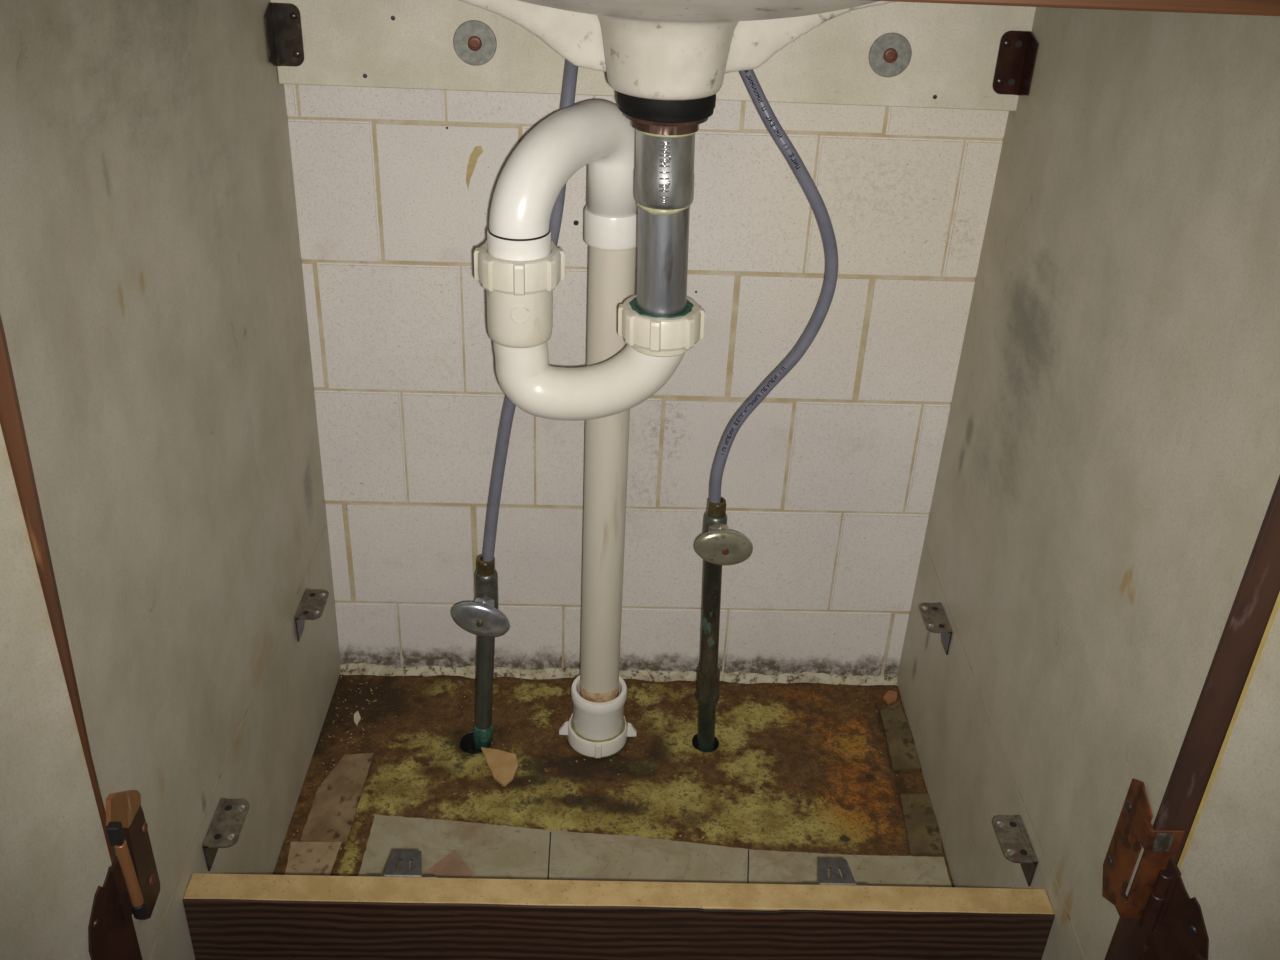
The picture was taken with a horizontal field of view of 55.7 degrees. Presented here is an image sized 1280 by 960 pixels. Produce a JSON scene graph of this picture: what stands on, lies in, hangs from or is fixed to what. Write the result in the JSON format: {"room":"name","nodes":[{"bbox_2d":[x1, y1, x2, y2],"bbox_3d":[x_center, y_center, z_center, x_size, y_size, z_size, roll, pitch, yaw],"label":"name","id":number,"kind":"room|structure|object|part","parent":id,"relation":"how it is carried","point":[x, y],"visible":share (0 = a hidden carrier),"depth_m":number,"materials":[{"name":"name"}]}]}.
{"room":"under-sink cabinet","nodes":[
{"label":"under-sink cabinet","id":0,"kind":"room"},
{"bbox_2d":[273,674,953,886],"bbox_3d":[-0.017,0.633,0.670,2.400,0.030,1.600,1,30,-2],"label":"floor","id":1,"kind":"structure","parent":0,"point":[401,780],"depth_m":1.23,"materials":[{"name":"brown wood"}]},
{"bbox_2d":[284,842,341,875],"bbox_3d":[-0.300,0.350,1.102,0.047,0.002,0.056,1,30,-2],"label":"scrap","id":2,"kind":"object","parent":1,"relation":"on","point":[304,858],"visible":0.65,"depth_m":1.11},
{"bbox_2d":[300,753,373,842],"bbox_3d":[-0.293,0.307,1.178,0.048,0.002,0.119,1,30,-2],"label":"scrap","id":3,"kind":"object","parent":1,"relation":"on","point":[331,817],"visible":1,"depth_m":1.17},
{"bbox_2d":[354,711,360,725],"bbox_3d":[-0.297,0.251,1.273,0.007,0.002,0.024,-4,31,-11],"label":"chip","id":4,"kind":"object","parent":1,"relation":"on","point":[357,718],"visible":1,"depth_m":1.27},
{"bbox_2d":[473,635,494,753],"bbox_3d":[-0.157,0.207,1.220,0.027,0.191,0.023,1,30,-2],"label":"pipe","id":5,"kind":"object","parent":1,"relation":"on","point":[483,726],"visible":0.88,"depth_m":1.22,"materials":[{"name":"grey metal"}]},
{"bbox_2d":[452,555,509,636],"bbox_3d":[-0.150,0.111,1.150,0.055,0.068,0.052,1,30,-2],"label":"shutoff valve","id":6,"kind":"object","parent":5,"relation":"attached to","point":[482,617],"visible":1,"depth_m":1.14,"materials":[{"name":"metal"}]},
{"bbox_3d":[-0.150,0.132,1.140,0.055,0.041,0.012,1,30,-2],"label":"handle","id":7,"kind":"part","parent":6,"relation":"part of","materials":[{"name":"silver metal"}]},
{"bbox_2d":[482,60,577,561],"bbox_3d":[-0.086,-0.171,1.021,0.102,0.579,0.050,-22,38,-36],"label":"tube","id":8,"kind":"object","parent":6,"relation":"attached to","point":[571,70],"visible":0.48,"depth_m":1.08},
{"bbox_2d":[481,747,517,786],"bbox_3d":[-0.138,0.287,1.224,0.031,0.003,0.060,-9,32,-20],"label":"shard","id":9,"kind":"object","parent":1,"relation":"on","point":[503,766],"visible":1,"depth_m":1.22},
{"bbox_2d":[559,206,637,757],"bbox_3d":[-0.033,0.025,1.122,0.062,0.566,0.062,27,38,35],"label":"pipe","id":10,"kind":"object","parent":1,"relation":"on","point":[597,726],"visible":0.96,"depth_m":1.11,"materials":[{"name":"plastic"}]},
{"bbox_2d":[0,0,1279,959],"bbox_3d":[0.019,0.065,0.793,0.931,0.831,0.848,1,30,-2],"label":"vanity cabinet","id":11,"kind":"object","parent":1,"relation":"on","point":[1088,676],"visible":1,"depth_m":0.82,"materials":[{"name":"white laminate"}]},
{"bbox_3d":[-0.365,0.194,0.537,0.018,0.735,0.300,12,31,15],"label":"door","id":12,"kind":"part","parent":11,"relation":"part of","materials":[{"name":"white laminate"}]},
{"bbox_3d":[-0.318,0.276,0.730,0.002,0.099,0.034,12,31,15],"label":"door","id":13,"kind":"part","parent":11,"relation":"part of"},
{"bbox_3d":[-0.310,0.194,0.725,0.004,0.037,0.043,1,30,-2],"label":"worn plate","id":14,"kind":"part","parent":11,"relation":"part of","materials":[{"name":"orange metal"}]},
{"bbox_3d":[-0.321,0.001,0.906,0.034,0.800,0.545,1,30,-2],"label":"panel","id":15,"kind":"part","parent":11,"relation":"part of","materials":[{"name":"white laminate"}]},
{"bbox_3d":[-0.172,0.296,0.882,0.049,0.023,0.001,1,30,-2],"label":"plate","id":16,"kind":"part","parent":11,"relation":"part of","materials":[{"name":"silver metal"}]},
{"bbox_2d":[453,20,496,65],"bbox_3d":[-0.135,-0.358,0.993,0.036,0.036,0.001,1,30,-2],"label":"washer","id":17,"kind":"object","parent":11,"relation":"in","point":[474,41],"depth_m":0.99,"materials":[{"name":"grey metal"}]},
{"bbox_2d":[474,100,704,420],"bbox_3d":[-0.049,-0.159,0.917,0.154,0.225,0.182,-9,32,-19],"label":"trap","id":18,"kind":"object","parent":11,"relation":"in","point":[519,267],"visible":0.94,"depth_m":0.89,"materials":[{"name":"white plastic"}]},
{"bbox_2d":[617,91,715,314],"bbox_3d":[0.014,-0.184,0.857,0.067,0.182,0.067,1,30,-2],"label":"sink drain","id":19,"kind":"object","parent":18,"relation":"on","point":[666,130],"visible":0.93,"depth_m":0.83,"materials":[{"name":"silver metal"}]},
{"bbox_3d":[-0.014,0.363,0.909,0.620,0.157,0.023,1,30,-2],"label":"rail","id":20,"kind":"part","parent":11,"relation":"part of","materials":[{"name":"beige wood"}]},
{"bbox_2d":[459,0,894,99],"bbox_3d":[0.019,-0.323,0.776,0.434,0.142,0.335,1,30,-2],"label":"sink basin","id":21,"kind":"object","parent":11,"relation":"in","point":[647,49],"visible":0.99,"depth_m":0.77,"materials":[{"name":"ceramic"}]},
{"bbox_3d":[0.144,0.306,0.894,0.049,0.023,0.001,1,30,-2],"label":"plate","id":22,"kind":"part","parent":11,"relation":"part of","materials":[{"name":"silver metal"}]},
{"bbox_2d":[869,32,911,76],"bbox_3d":[0.207,-0.352,1.004,0.036,0.036,0.001,1,30,-2],"label":"washer","id":23,"kind":"object","parent":11,"relation":"in","point":[890,53],"depth_m":1.00,"materials":[{"name":"grey metal"}]},
{"bbox_3d":[0.024,-0.213,0.481,0.612,0.036,0.020,1,30,-2],"label":"rail","id":24,"kind":"part","parent":11,"relation":"part of","materials":[{"name":"orange wood"}]},
{"bbox_3d":[0.320,0.018,0.929,0.030,0.800,0.545,2,30,-1],"label":"panel","id":25,"kind":"part","parent":11,"relation":"part of","materials":[{"name":"white laminate"}]},
{"bbox_3d":[0.301,0.265,0.757,0.003,0.014,0.009,1,30,-2],"label":"strap arm","id":26,"kind":"part","parent":11,"relation":"part of"},
{"bbox_3d":[0.303,0.231,0.751,0.002,0.100,0.018,0,30,-5],"label":"worn plate","id":27,"kind":"part","parent":11,"relation":"part of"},
{"bbox_3d":[0.304,0.212,0.727,0.003,0.016,0.009,1,30,-2],"label":"strap arm","id":28,"kind":"part","parent":11,"relation":"part of"},
{"bbox_3d":[0.332,0.289,0.749,0.002,0.099,0.040,-14,34,-26],"label":"door","id":29,"kind":"part","parent":11,"relation":"part of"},
{"bbox_3d":[0.411,0.209,0.573,0.018,0.735,0.300,-14,34,-26],"label":"door","id":30,"kind":"part","parent":11,"relation":"part of","materials":[{"name":"white laminate"}]},
{"bbox_2d":[358,815,951,886],"bbox_3d":[0.004,0.382,1.073,0.567,0.002,0.218,1,30,-2],"label":"tiles","id":31,"kind":"object","parent":1,"relation":"on","point":[449,848],"visible":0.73,"depth_m":1.12,"materials":[{"name":"beige tile"}]},
{"bbox_2d":[696,560,721,751],"bbox_3d":[0.070,0.179,1.213,0.028,0.265,0.024,21,35,29],"label":"pipe","id":32,"kind":"object","parent":1,"relation":"on","point":[708,672],"visible":0.88,"depth_m":1.20,"materials":[{"name":"green metal"}]},
{"bbox_2d":[695,497,752,564],"bbox_3d":[0.076,0.051,1.121,0.055,0.055,0.055,1,30,-2],"label":"shutoff valve","id":33,"kind":"object","parent":32,"relation":"attached to","point":[718,545],"visible":1,"depth_m":1.10,"materials":[{"name":"metal"}]},
{"bbox_3d":[0.077,0.063,1.104,0.056,0.040,0.011,-4,31,-11],"label":"handle","id":34,"kind":"part","parent":33,"relation":"part of","materials":[{"name":"silver metal"}]},
{"bbox_2d":[709,69,837,502],"bbox_3d":[0.098,-0.199,1.012,0.133,0.508,0.053,13,32,17],"label":"tube","id":35,"kind":"object","parent":33,"relation":"attached to","point":[750,80],"visible":0.82,"depth_m":1.02,"materials":[{"name":"grey metal"}]},
{"bbox_2d":[883,690,896,704],"bbox_3d":[0.276,0.240,1.337,0.014,0.003,0.022,12,31,16],"label":"chip","id":36,"kind":"object","parent":1,"relation":"on","point":[890,697],"visible":1,"depth_m":1.33,"materials":[{"name":"orange ceramic"}]},
{"bbox_2d":[880,702,919,770],"bbox_3d":[0.273,0.271,1.284,0.032,0.003,0.104,1,30,-2],"label":"scrap","id":37,"kind":"object","parent":1,"relation":"on","point":[902,750],"visible":1,"depth_m":1.28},
{"bbox_2d":[900,794,941,855],"bbox_3d":[0.273,0.334,1.176,0.033,0.003,0.080,4,30,2],"label":"scrap","id":38,"kind":"object","parent":1,"relation":"on","point":[921,824],"visible":1,"depth_m":1.17,"materials":[{"name":"beige tile"}]},
{"bbox_2d":[284,84,1008,675],"bbox_3d":[0.019,-0.209,1.123,2.678,1.021,0.031,1,30,-2],"label":"wall","id":39,"kind":"structure","parent":0,"point":[830,480],"depth_m":1.18,"materials":[{"name":"white tile"}]},
{"bbox_2d":[340,663,896,684],"bbox_3d":[-0.031,0.216,1.348,1.300,0.013,0.010,1,30,-2],"label":"trim","id":40,"kind":"structure","parent":39,"relation":"attached to","point":[360,668],"depth_m":1.35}
]}

